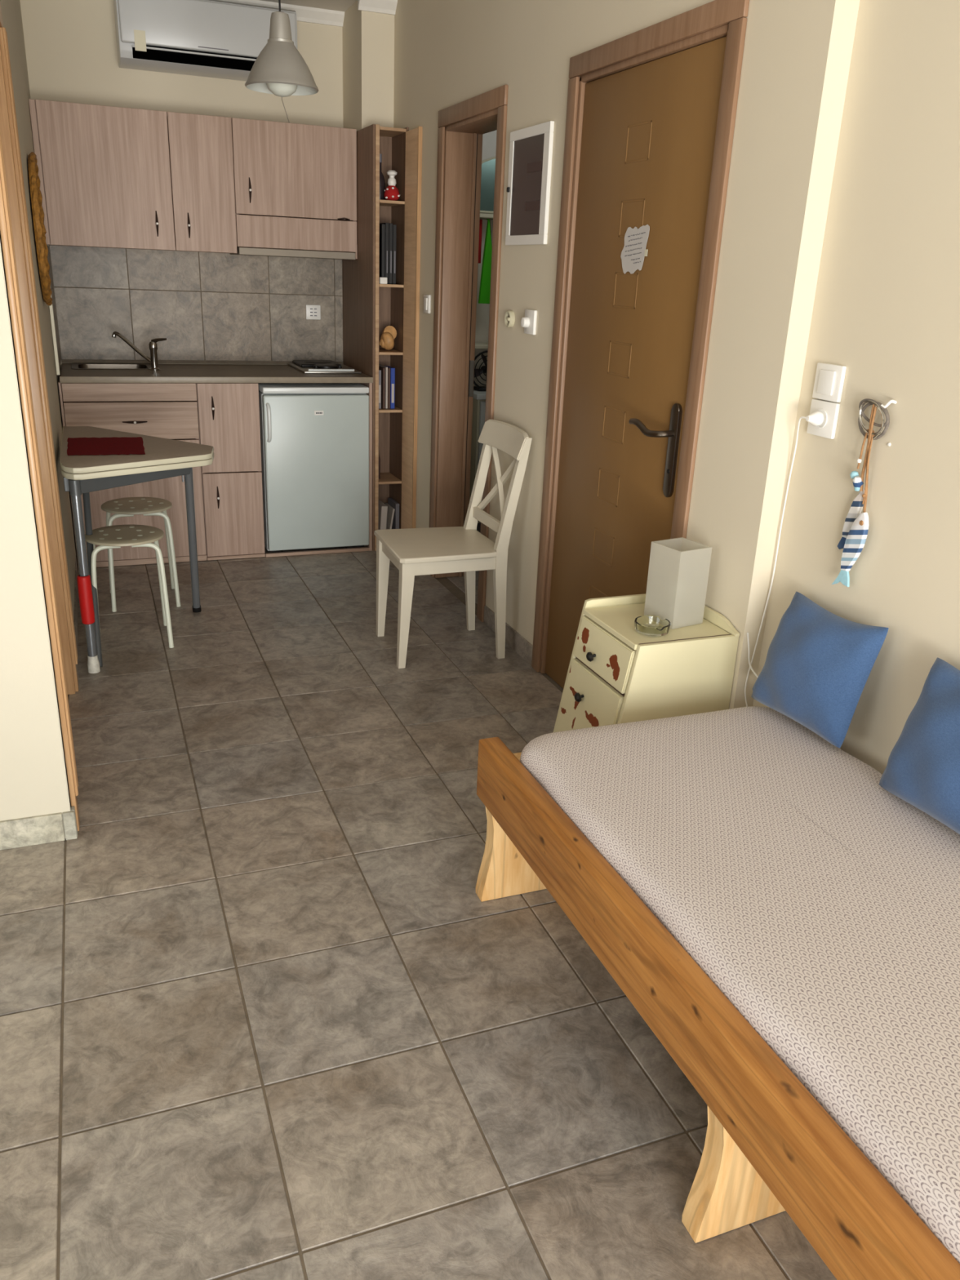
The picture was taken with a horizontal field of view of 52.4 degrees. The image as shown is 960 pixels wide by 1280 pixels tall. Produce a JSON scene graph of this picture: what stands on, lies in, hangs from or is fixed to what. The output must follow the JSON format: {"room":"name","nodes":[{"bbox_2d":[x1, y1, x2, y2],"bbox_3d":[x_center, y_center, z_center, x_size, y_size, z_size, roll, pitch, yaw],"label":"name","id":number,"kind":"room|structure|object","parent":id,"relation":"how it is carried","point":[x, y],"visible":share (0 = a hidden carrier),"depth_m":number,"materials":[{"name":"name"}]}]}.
{"room":"studio apartment","nodes":[
{"label":"studio apartment","id":0,"kind":"room"},
{"bbox_2d":[0,237,71,837],"bbox_3d":[-2.141,-0.596,1.684,2.420,2.550,0.130,-6,22,-20],"label":"wall","id":1,"kind":"structure","parent":0,"point":[33,783],"depth_m":2.29,"materials":[{"name":"beige paint"}]},
{"bbox_2d":[0,810,77,850],"bbox_3d":[-2.161,0.583,2.062,2.427,0.078,0.009,-6,22,-20],"label":"baseboard","id":2,"kind":"structure","parent":1,"relation":"attached to","point":[45,828],"depth_m":2.45,"materials":[{"name":"tile"}]},
{"bbox_2d":[0,0,77,811],"bbox_3d":[-1.604,-1.206,3.360,0.166,2.550,3.069,-6,22,-20],"label":"wall","id":3,"kind":"structure","parent":0,"point":[11,9],"depth_m":3.69,"materials":[{"name":"beige paint"}]},
{"bbox_2d":[0,2,79,831],"bbox_3d":[-1.245,-0.619,2.576,0.163,2.035,1.000,-6,22,-20],"label":"door","id":4,"kind":"structure","parent":3,"relation":"in","point":[15,235],"depth_m":2.73,"materials":[{"name":"brown wood"}]},
{"bbox_2d":[27,151,52,306],"bbox_3d":[-1.675,-1.557,3.716,0.031,0.540,0.541,-6,22,-20],"label":"woven tray","id":5,"kind":"object","parent":3,"relation":"attached to","point":[40,231],"visible":1,"depth_m":3.54,"materials":[{"name":"wicker"}]},
{"bbox_2d":[71,806,77,835],"bbox_3d":[-1.039,0.465,2.499,0.009,0.078,0.022,-6,22,-20],"label":"baseboard","id":6,"kind":"structure","parent":3,"relation":"attached to","point":[73,808],"depth_m":2.49,"materials":[{"name":"tile"}]},
{"bbox_2d":[73,557,78,677],"bbox_3d":[-1.653,-0.124,3.991,0.009,0.078,1.398,-6,22,-20],"label":"baseboard","id":7,"kind":"structure","parent":3,"relation":"attached to","point":[75,615],"depth_m":3.90,"materials":[{"name":"stone"}]},
{"bbox_2d":[19,0,394,374],"bbox_3d":[-0.681,-1.795,5.024,3.100,2.550,0.741,-6,22,-20],"label":"wall","id":8,"kind":"structure","parent":0,"point":[209,308],"depth_m":4.83,"materials":[{"name":"beige paint"}]},
{"bbox_2d":[28,98,237,253],"bbox_3d":[-1.601,-2.136,4.556,0.849,0.579,0.358,-6,22,-20],"label":"upper cabinet","id":9,"kind":"object","parent":8,"relation":"attached to","point":[110,176],"visible":1,"depth_m":4.42,"materials":[{"name":"brown wood"}]},
{"bbox_2d":[113,0,297,81],"bbox_3d":[-1.258,-2.783,4.515,0.794,0.290,0.232,-6,22,-20],"label":"air conditioner","id":10,"kind":"object","parent":8,"relation":"attached to","point":[209,38],"visible":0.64,"depth_m":4.41,"materials":[{"name":"plastic"}]},
{"bbox_2d":[132,47,254,71],"bbox_3d":[-1.230,-2.650,4.470,0.683,0.040,0.013,-6,22,-20],"label":"outlet","id":11,"kind":"object","parent":10,"relation":"attached to","point":[182,56],"depth_m":4.44,"materials":[{"name":"black plastic"}]},
{"bbox_2d":[198,46,228,50],"bbox_3d":[-1.213,-2.691,4.439,0.135,0.004,0.001,-6,22,-20],"label":"print","id":12,"kind":"object","parent":10,"relation":"attached to","point":[200,48],"depth_m":4.44},
{"bbox_2d":[218,0,344,26],"bbox_3d":[-1.342,-2.965,4.513,1.448,0.055,0.050,-6,22,-20],"label":"trim","id":13,"kind":"structure","parent":8,"relation":"attached to","point":[304,14],"depth_m":4.70,"materials":[{"name":"white paint"}]},
{"bbox_2d":[281,97,289,123],"bbox_3d":[-0.958,-2.631,4.826,0.047,0.189,0.004,-6,22,-20],"label":"cable","id":14,"kind":"object","parent":8,"relation":"attached to","point":[282,97],"visible":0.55,"depth_m":4.83,"materials":[{"name":"white plastic"}]},
{"bbox_2d":[230,117,357,259],"bbox_3d":[-0.929,-2.200,4.808,0.587,0.584,0.360,-6,22,-20],"label":"upper cabinet","id":15,"kind":"object","parent":8,"relation":"attached to","point":[295,184],"visible":0.97,"depth_m":4.67,"materials":[{"name":"brown wood"}]},
{"bbox_2d":[230,247,355,259],"bbox_3d":[-0.944,-1.942,4.904,0.570,0.033,0.320,-6,22,-20],"label":"hood","id":16,"kind":"object","parent":15,"relation":"attached to","point":[347,253],"depth_m":4.78,"materials":[{"name":"metal"}]},
{"bbox_2d":[306,304,320,319],"bbox_3d":[-0.888,-1.745,5.196,0.078,0.074,0.011,-6,22,-20],"label":"wall socket","id":17,"kind":"object","parent":8,"relation":"attached to","point":[313,312],"visible":1,"depth_m":5.19,"materials":[{"name":"white plastic"}]},
{"bbox_2d":[357,0,397,15],"bbox_3d":[-0.469,-2.911,4.470,0.175,0.055,0.050,-6,22,-20],"label":"trim","id":18,"kind":"structure","parent":8,"relation":"attached to","point":[383,6],"depth_m":4.47,"materials":[{"name":"white paint"}]},
{"bbox_2d":[475,342,488,349],"bbox_3d":[0.167,-1.656,5.500,0.530,0.022,0.160,-6,22,-20],"label":"shelf","id":19,"kind":"object","parent":8,"relation":"attached to","point":[477,345],"visible":0.02,"depth_m":5.37,"materials":[{"name":"beige plastic"}]},
{"bbox_2d":[480,213,493,218],"bbox_3d":[0.193,-2.282,5.281,0.560,0.020,0.130,-6,22,-20],"label":"shelf","id":20,"kind":"object","parent":8,"relation":"attached to","point":[482,215],"visible":0.02,"depth_m":5.16,"materials":[{"name":"beige plastic"}]},
{"bbox_2d":[480,217,493,220],"bbox_3d":[0.192,-2.260,5.260,0.540,0.012,0.012,-6,22,-20],"label":"towel rail","id":21,"kind":"object","parent":20,"relation":"attached to","point":[486,219],"visible":0.02,"depth_m":5.20,"materials":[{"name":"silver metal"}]},
{"bbox_2d":[478,219,482,263],"bbox_3d":[-0.012,-2.145,5.250,0.040,0.220,0.024,-6,22,-20],"label":"towel","id":22,"kind":"object","parent":21,"relation":"hanging from","point":[481,220],"visible":0.37,"depth_m":5.24,"materials":[{"name":"red fabric"}]},
{"bbox_2d":[478,219,492,303],"bbox_3d":[0.052,-2.043,5.277,0.110,0.425,0.024,-6,22,-20],"label":"towel","id":23,"kind":"object","parent":21,"relation":"hanging from","point":[485,283],"visible":0.78,"depth_m":5.28,"materials":[{"name":"green fabric"}]},
{"bbox_2d":[480,156,495,213],"bbox_3d":[0.182,-2.453,5.266,0.511,0.291,0.015,-6,22,-20],"label":"bathroom mirror","id":24,"kind":"object","parent":8,"relation":"attached to","point":[488,166],"visible":0.09,"depth_m":5.21,"materials":[{"name":"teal mirror"}]},
{"bbox_2d":[260,0,357,11],"bbox_3d":[-0.557,-1.788,1.265,5.700,0.100,7.500,-6,22,-20],"label":"ceiling","id":25,"kind":"structure","parent":0,"point":[335,5],"depth_m":4.61,"materials":[{"name":"paint"}]},
{"bbox_2d":[244,0,318,97],"bbox_3d":[-0.625,-2.055,3.032,0.233,0.651,0.233,-6,22,-20],"label":"pendant lamp","id":26,"kind":"object","parent":25,"relation":"hanging from","point":[279,69],"visible":1,"depth_m":3.06,"materials":[{"name":"metal"}]},
{"bbox_2d":[0,529,836,1279],"bbox_3d":[-0.663,0.689,2.200,5.700,0.100,7.500,-6,22,-20],"label":"floor","id":27,"kind":"structure","parent":0,"point":[264,1015],"depth_m":1.99,"materials":[{"name":"tile"}]},
{"bbox_2d":[84,524,173,652],"bbox_3d":[-1.345,-0.203,3.742,0.284,0.425,0.284,-6,22,-20],"label":"stool","id":28,"kind":"object","parent":27,"relation":"on","point":[115,536],"visible":0.93,"depth_m":3.65,"materials":[{"name":"beige metal"}]},
{"bbox_2d":[57,368,207,567],"bbox_3d":[-1.716,-0.865,4.835,0.593,0.862,0.624,-6,22,-20],"label":"base cabinet","id":29,"kind":"object","parent":27,"relation":"on","point":[167,411],"visible":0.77,"depth_m":4.57,"materials":[{"name":"brown wood"}]},
{"bbox_2d":[59,363,373,382],"bbox_3d":[-1.305,-1.324,4.838,1.430,0.028,0.620,-6,22,-20],"label":"countertop","id":30,"kind":"structure","parent":29,"relation":"on","point":[168,373],"depth_m":4.66,"materials":[{"name":"grey laminate"}]},
{"bbox_2d":[71,362,151,369],"bbox_3d":[-1.806,-1.295,4.817,0.381,0.112,0.301,-6,22,-20],"label":"sink","id":31,"kind":"object","parent":30,"relation":"in","point":[77,366],"visible":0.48,"depth_m":4.88,"materials":[{"name":"metal"}]},
{"bbox_2d":[111,331,166,370],"bbox_3d":[-1.633,-1.391,4.700,0.285,0.170,0.048,5,21,8],"label":"tap","id":32,"kind":"object","parent":30,"relation":"on","point":[153,345],"visible":1,"depth_m":4.69,"materials":[{"name":"silver metal"}]},
{"bbox_2d":[288,360,361,373],"bbox_3d":[-0.812,-1.424,5.071,0.290,0.034,0.440,-6,22,-20],"label":"cooktop","id":33,"kind":"object","parent":30,"relation":"in","point":[306,366],"visible":1,"depth_m":4.95,"materials":[{"name":"metal"}]},
{"bbox_2d":[59,426,213,673],"bbox_3d":[-1.315,-0.401,3.837,0.539,0.739,0.922,-6,22,-20],"label":"folding table","id":34,"kind":"object","parent":27,"relation":"on","point":[163,458],"visible":0.94,"depth_m":3.48,"materials":[{"name":"beige laminate"}]},
{"bbox_2d":[66,436,145,455],"bbox_3d":[-1.389,-0.723,3.629,0.272,0.001,0.396,-6,22,-20],"label":"placemat","id":35,"kind":"object","parent":34,"relation":"on","point":[76,446],"visible":1,"depth_m":3.62,"materials":[{"name":"red fabric"}]},
{"bbox_2d":[101,497,181,612],"bbox_3d":[-1.455,-0.376,4.187,0.284,0.425,0.284,-6,22,-20],"label":"stool","id":36,"kind":"object","parent":27,"relation":"on","point":[128,506],"visible":0.96,"depth_m":4.09,"materials":[{"name":"beige metal"}]},
{"bbox_2d":[191,382,265,560],"bbox_3d":[-1.305,-0.904,4.989,0.285,0.856,0.624,-6,22,-20],"label":"base cabinet","id":37,"kind":"object","parent":27,"relation":"on","point":[228,413],"visible":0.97,"depth_m":4.74,"materials":[{"name":"brown wood"}]},
{"bbox_2d":[257,382,368,551],"bbox_3d":[-0.905,-0.935,5.117,0.522,0.822,0.608,-6,22,-20],"label":"fridge","id":38,"kind":"object","parent":27,"relation":"on","point":[314,437],"visible":0.88,"depth_m":4.87,"materials":[{"name":"white metal"}]},
{"bbox_2d":[265,124,375,557],"bbox_3d":[-0.891,-1.487,4.957,0.568,2.005,0.617,-6,22,-20],"label":"end panel","id":39,"kind":"object","parent":27,"relation":"on","point":[357,274],"visible":0.66,"depth_m":4.86,"materials":[{"name":"laminate"}]},
{"bbox_2d":[374,124,422,551],"bbox_3d":[-0.448,-1.421,4.832,0.157,2.005,0.450,-6,22,-20],"label":"bookshelf","id":40,"kind":"object","parent":27,"relation":"on","point":[397,305],"visible":0.56,"depth_m":4.79,"materials":[{"name":"brown wood"}]},
{"bbox_2d":[378,454,380,478],"bbox_3d":[-0.532,-0.939,5.067,0.028,0.201,0.028,-6,22,-20],"label":"bottle","id":41,"kind":"object","parent":40,"relation":"on","point":[379,455],"visible":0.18,"depth_m":5.07,"materials":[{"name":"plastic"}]},
{"bbox_2d":[378,369,381,408],"bbox_3d":[-0.528,-1.278,4.952,0.019,0.189,0.131,-6,22,-20],"label":"book","id":42,"kind":"object","parent":40,"relation":"on","point":[380,371],"visible":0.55,"depth_m":4.90,"materials":[{"name":"grey paper"}]},
{"bbox_2d":[378,385,380,403],"bbox_3d":[-0.505,-1.236,4.903,0.012,0.088,0.001,-6,22,-20],"label":"print","id":43,"kind":"object","parent":42,"relation":"attached to","point":[379,385],"depth_m":4.90},
{"bbox_2d":[378,223,385,277],"bbox_3d":[-0.492,-1.877,4.748,0.017,0.267,0.160,-6,22,-20],"label":"case","id":44,"kind":"object","parent":40,"relation":"on","point":[382,226],"visible":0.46,"depth_m":4.68,"materials":[{"name":"black plastic"}]},
{"bbox_2d":[378,365,385,408],"bbox_3d":[-0.505,-1.286,4.959,0.011,0.199,0.130,-6,22,-20],"label":"book","id":45,"kind":"object","parent":40,"relation":"on","point":[383,370],"visible":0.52,"depth_m":4.91,"materials":[{"name":"paper"}]},
{"bbox_2d":[379,153,385,199],"bbox_3d":[-0.479,-2.202,4.648,0.054,0.206,0.053,-6,22,-20],"label":"glass bottle","id":46,"kind":"object","parent":40,"relation":"on","point":[382,184],"visible":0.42,"depth_m":4.64,"materials":[{"name":"glass"}]},
{"bbox_2d":[377,500,387,529],"bbox_3d":[-0.534,-0.631,5.200,0.044,0.201,0.150,-6,22,-20],"label":"booklet","id":47,"kind":"object","parent":40,"relation":"on","point":[383,508],"visible":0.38,"depth_m":5.13,"materials":[{"name":"white paper"}]},
{"bbox_2d":[378,277,386,284],"bbox_3d":[-0.467,-1.730,4.698,0.036,0.030,0.025,-6,22,-20],"label":"box","id":48,"kind":"object","parent":40,"relation":"on","point":[381,280],"visible":1,"depth_m":4.69,"materials":[{"name":"white plastic"}]},
{"bbox_2d":[378,364,387,408],"bbox_3d":[-0.492,-1.289,4.963,0.009,0.204,0.130,-6,22,-20],"label":"book","id":49,"kind":"object","parent":40,"relation":"on","point":[382,366],"visible":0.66,"depth_m":4.91,"materials":[{"name":"white paper"}]},
{"bbox_2d":[379,222,388,284],"bbox_3d":[-0.474,-1.881,4.753,0.017,0.273,0.161,-6,22,-20],"label":"case","id":50,"kind":"object","parent":40,"relation":"on","point":[386,224],"visible":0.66,"depth_m":4.68,"materials":[{"name":"black plastic"}]},
{"bbox_2d":[378,325,396,350],"bbox_3d":[-0.461,-1.509,4.873,0.078,0.117,0.102,7,21,13],"label":"seashell","id":51,"kind":"object","parent":40,"relation":"on","point":[388,336],"visible":1,"depth_m":4.85,"materials":[{"name":"orange ceramic"}]},
{"bbox_2d":[387,367,390,408],"bbox_3d":[-0.480,-1.288,4.968,0.011,0.199,0.130,-6,22,-20],"label":"book","id":52,"kind":"object","parent":40,"relation":"on","point":[388,368],"visible":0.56,"depth_m":4.91,"materials":[{"name":"grey paper"}]},
{"bbox_2d":[384,365,395,408],"bbox_3d":[-0.463,-1.290,4.975,0.021,0.199,0.131,-6,22,-20],"label":"book","id":53,"kind":"object","parent":40,"relation":"on","point":[392,369],"visible":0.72,"depth_m":4.92,"materials":[{"name":"blue paper"}]},
{"bbox_2d":[391,383,394,403],"bbox_3d":[-0.440,-1.245,4.926,0.013,0.094,0.001,-6,22,-20],"label":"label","id":54,"kind":"object","parent":53,"relation":"attached to","point":[393,384],"depth_m":4.93,"materials":[{"name":"white paper"}]},
{"bbox_2d":[385,502,395,528],"bbox_3d":[-0.496,-0.627,5.217,0.039,0.184,0.150,-6,22,-20],"label":"booklet","id":55,"kind":"object","parent":40,"relation":"on","point":[390,513],"visible":0.5,"depth_m":5.17,"materials":[{"name":"grey paper"}]},
{"bbox_2d":[388,222,392,284],"bbox_3d":[-0.457,-1.883,4.760,0.017,0.272,0.161,-6,22,-20],"label":"binder","id":56,"kind":"object","parent":40,"relation":"on","point":[390,224],"visible":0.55,"depth_m":4.69,"materials":[{"name":"black plastic"}]},
{"bbox_2d":[390,250,391,273],"bbox_3d":[-0.429,-1.822,4.703,0.006,0.100,0.001,-6,22,-20],"label":"print","id":57,"kind":"object","parent":56,"relation":"attached to","point":[390,251],"depth_m":4.70},
{"bbox_2d":[383,170,399,200],"bbox_3d":[-0.415,-2.143,4.605,0.076,0.132,0.082,2,21,-2],"label":"figurine","id":58,"kind":"object","parent":40,"relation":"on","point":[391,192],"visible":0.98,"depth_m":4.59,"materials":[{"name":"red ceramic"}]},
{"bbox_2d":[387,497,399,528],"bbox_3d":[-0.463,-0.642,5.225,0.020,0.210,0.150,-6,22,-20],"label":"booklet","id":59,"kind":"object","parent":40,"relation":"on","point":[391,502],"visible":0.5,"depth_m":5.16,"materials":[{"name":"grey paper"}]},
{"bbox_2d":[392,224,396,284],"bbox_3d":[-0.440,-1.882,4.767,0.017,0.267,0.161,-6,22,-20],"label":"binder","id":60,"kind":"object","parent":40,"relation":"on","point":[394,226],"visible":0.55,"depth_m":4.69,"materials":[{"name":"black plastic"}]},
{"bbox_2d":[394,251,395,273],"bbox_3d":[-0.411,-1.823,4.710,0.007,0.100,0.001,-6,22,-20],"label":"print","id":61,"kind":"object","parent":60,"relation":"attached to","point":[394,251],"depth_m":4.71},
{"bbox_2d":[373,419,532,668],"bbox_3d":[-0.128,-0.381,3.721,0.489,0.869,0.430,-6,22,-20],"label":"chair","id":62,"kind":"object","parent":27,"relation":"on","point":[414,552],"visible":1,"depth_m":3.66,"materials":[{"name":"white paint"}]},
{"bbox_2d":[469,389,485,530],"bbox_3d":[0.174,-1.048,5.656,0.560,0.774,0.308,-6,22,-20],"label":"base cabinet","id":63,"kind":"object","parent":27,"relation":"on","point":[479,397],"visible":0.12,"depth_m":5.41,"materials":[{"name":"brown wood"}]},
{"bbox_2d":[473,350,488,391],"bbox_3d":[0.032,-1.510,5.456,0.220,0.220,0.120,-6,22,-20],"label":"desk fan","id":64,"kind":"object","parent":63,"relation":"on","point":[477,372],"visible":0.35,"depth_m":5.42,"materials":[{"name":"black plastic"}]},
{"bbox_2d":[553,593,739,732],"bbox_3d":[0.414,0.202,2.636,0.382,0.590,0.314,-6,22,-20],"label":"nightstand","id":65,"kind":"object","parent":27,"relation":"on","point":[617,673],"visible":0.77,"depth_m":2.49,"materials":[{"name":"paint"}]},
{"bbox_2d":[634,615,671,636],"bbox_3d":[0.436,-0.035,2.473,0.092,0.028,0.092,-6,22,-20],"label":"ashtray","id":66,"kind":"object","parent":65,"relation":"on","point":[646,625],"visible":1,"depth_m":2.46,"materials":[{"name":"clear glass"}]},
{"bbox_2d":[644,537,711,629],"bbox_3d":[0.512,-0.149,2.533,0.108,0.205,0.108,-11,24,-31],"label":"table lamp","id":67,"kind":"object","parent":65,"relation":"on","point":[678,571],"visible":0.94,"depth_m":2.50,"materials":[{"name":"white plastic"}]},
{"bbox_2d":[475,737,959,1279],"bbox_3d":[0.730,0.749,1.472,0.760,0.411,2.155,-6,22,-20],"label":"frame","id":68,"kind":"object","parent":27,"relation":"on","point":[771,1148],"visible":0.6,"depth_m":1.46,"materials":[{"name":"orange wood"}]},
{"bbox_2d":[520,706,959,1263],"bbox_3d":[0.752,0.583,1.431,0.708,0.158,2.022,-6,22,-20],"label":"mattress","id":69,"kind":"object","parent":68,"relation":"on","point":[822,903],"visible":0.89,"depth_m":1.63,"materials":[{"name":"white fabric"}]},
{"bbox_2d":[751,591,888,748],"bbox_3d":[0.747,0.057,2.194,0.116,0.276,0.299,-6,22,-20],"label":"cushion","id":70,"kind":"object","parent":69,"relation":"on","point":[817,668],"visible":1,"depth_m":2.13,"materials":[{"name":"blue fabric"}]},
{"bbox_2d":[879,657,959,834],"bbox_3d":[0.896,0.209,1.809,0.130,0.276,0.311,-6,22,-20],"label":"cushion","id":71,"kind":"object","parent":69,"relation":"on","point":[922,769],"visible":1,"depth_m":1.83,"materials":[{"name":"blue fabric"}]},
{"bbox_2d":[473,129,497,386],"bbox_3d":[0.440,-1.609,4.658,1.100,2.550,2.150,-6,22,-20],"label":"wall","id":72,"kind":"structure","parent":0,"point":[489,140],"depth_m":5.45,"materials":[{"name":"paint"}]},
{"bbox_2d":[393,0,859,709],"bbox_3d":[0.246,-1.300,3.818,0.405,2.550,3.540,-6,22,-20],"label":"wall","id":73,"kind":"structure","parent":0,"point":[797,55],"depth_m":2.49,"materials":[{"name":"beige paint"}]},
{"bbox_2d":[422,294,431,313],"bbox_3d":[-0.244,-1.537,4.461,0.017,0.080,0.078,-6,22,-20],"label":"light switch","id":74,"kind":"object","parent":73,"relation":"attached to","point":[427,298],"visible":1,"depth_m":4.44,"materials":[{"name":"white plastic"}]},
{"bbox_2d":[429,84,508,622],"bbox_3d":[-0.003,-1.153,4.151,0.174,2.020,0.735,-6,22,-20],"label":"door","id":75,"kind":"structure","parent":73,"relation":"in","point":[462,126],"depth_m":4.24,"materials":[{"name":"brown wood"}]},
{"bbox_2d":[483,605,533,665],"bbox_3d":[0.111,-0.023,3.924,0.009,0.078,0.503,-6,22,-20],"label":"baseboard","id":76,"kind":"structure","parent":73,"relation":"attached to","point":[513,639],"depth_m":3.86,"materials":[{"name":"stone"}]},
{"bbox_2d":[504,310,515,327],"bbox_3d":[0.106,-1.187,3.609,0.024,0.060,0.060,-6,22,-20],"label":"ring","id":77,"kind":"object","parent":73,"relation":"attached to","point":[509,317],"visible":1,"depth_m":3.59,"materials":[{"name":"beige plastic"}]},
{"bbox_2d":[520,309,537,334],"bbox_3d":[0.167,-1.123,3.446,0.036,0.082,0.085,-6,22,-20],"label":"wall socket","id":78,"kind":"object","parent":73,"relation":"attached to","point":[528,322],"visible":1,"depth_m":3.44,"materials":[{"name":"white plastic"}]},
{"bbox_2d":[505,120,554,244],"bbox_3d":[0.163,-1.562,3.362,0.022,0.370,0.338,-6,22,-20],"label":"breaker panel","id":79,"kind":"object","parent":73,"relation":"attached to","point":[531,148],"visible":1,"depth_m":3.34,"materials":[{"name":"white plastic"}]},
{"bbox_2d":[531,0,749,688],"bbox_3d":[0.408,-0.688,2.961,0.106,2.023,0.911,-6,22,-20],"label":"door","id":80,"kind":"structure","parent":73,"relation":"in","point":[651,110],"depth_m":2.83,"materials":[{"name":"brown wood"}]},
{"bbox_2d":[620,224,649,274],"bbox_3d":[0.440,-1.113,2.784,0.002,0.131,0.154,-6,22,-20],"label":"paper note","id":81,"kind":"object","parent":80,"relation":"attached to","point":[633,251],"visible":1,"depth_m":2.78,"materials":[{"name":"white paper"}]},
{"bbox_2d":[752,0,959,773],"bbox_3d":[1.555,-0.081,0.737,0.345,2.550,3.595,-6,22,-20],"label":"wall","id":82,"kind":"structure","parent":0,"point":[886,305],"depth_m":2.00,"materials":[{"name":"beige paint"}]},
{"bbox_2d":[806,399,839,439],"bbox_3d":[0.772,-0.499,2.200,0.014,0.078,0.086,-6,22,-20],"label":"wall socket","id":83,"kind":"object","parent":82,"relation":"attached to","point":[830,411],"visible":0.9,"depth_m":2.19,"materials":[{"name":"white plastic"}]},
{"bbox_2d":[744,411,823,706],"bbox_3d":[0.727,-0.159,2.346,0.051,0.775,0.140,-6,22,-20],"label":"power cord","id":84,"kind":"object","parent":83,"relation":"hanging from","point":[815,418],"visible":0.84,"depth_m":2.37,"materials":[{"name":"white plastic"}]},
{"bbox_2d":[812,362,846,402],"bbox_3d":[0.775,-0.574,2.172,0.016,0.078,0.086,-6,22,-20],"label":"light switch","id":85,"kind":"object","parent":82,"relation":"attached to","point":[829,378],"visible":1,"depth_m":2.16,"materials":[{"name":"white plastic"}]},
{"bbox_2d":[831,398,896,586],"bbox_3d":[0.815,-0.309,2.099,0.036,0.415,0.091,-9,24,-28],"label":"fish ornament","id":86,"kind":"object","parent":82,"relation":"hanging from","point":[855,527],"visible":1,"depth_m":2.09,"materials":[{"name":"white wood"}]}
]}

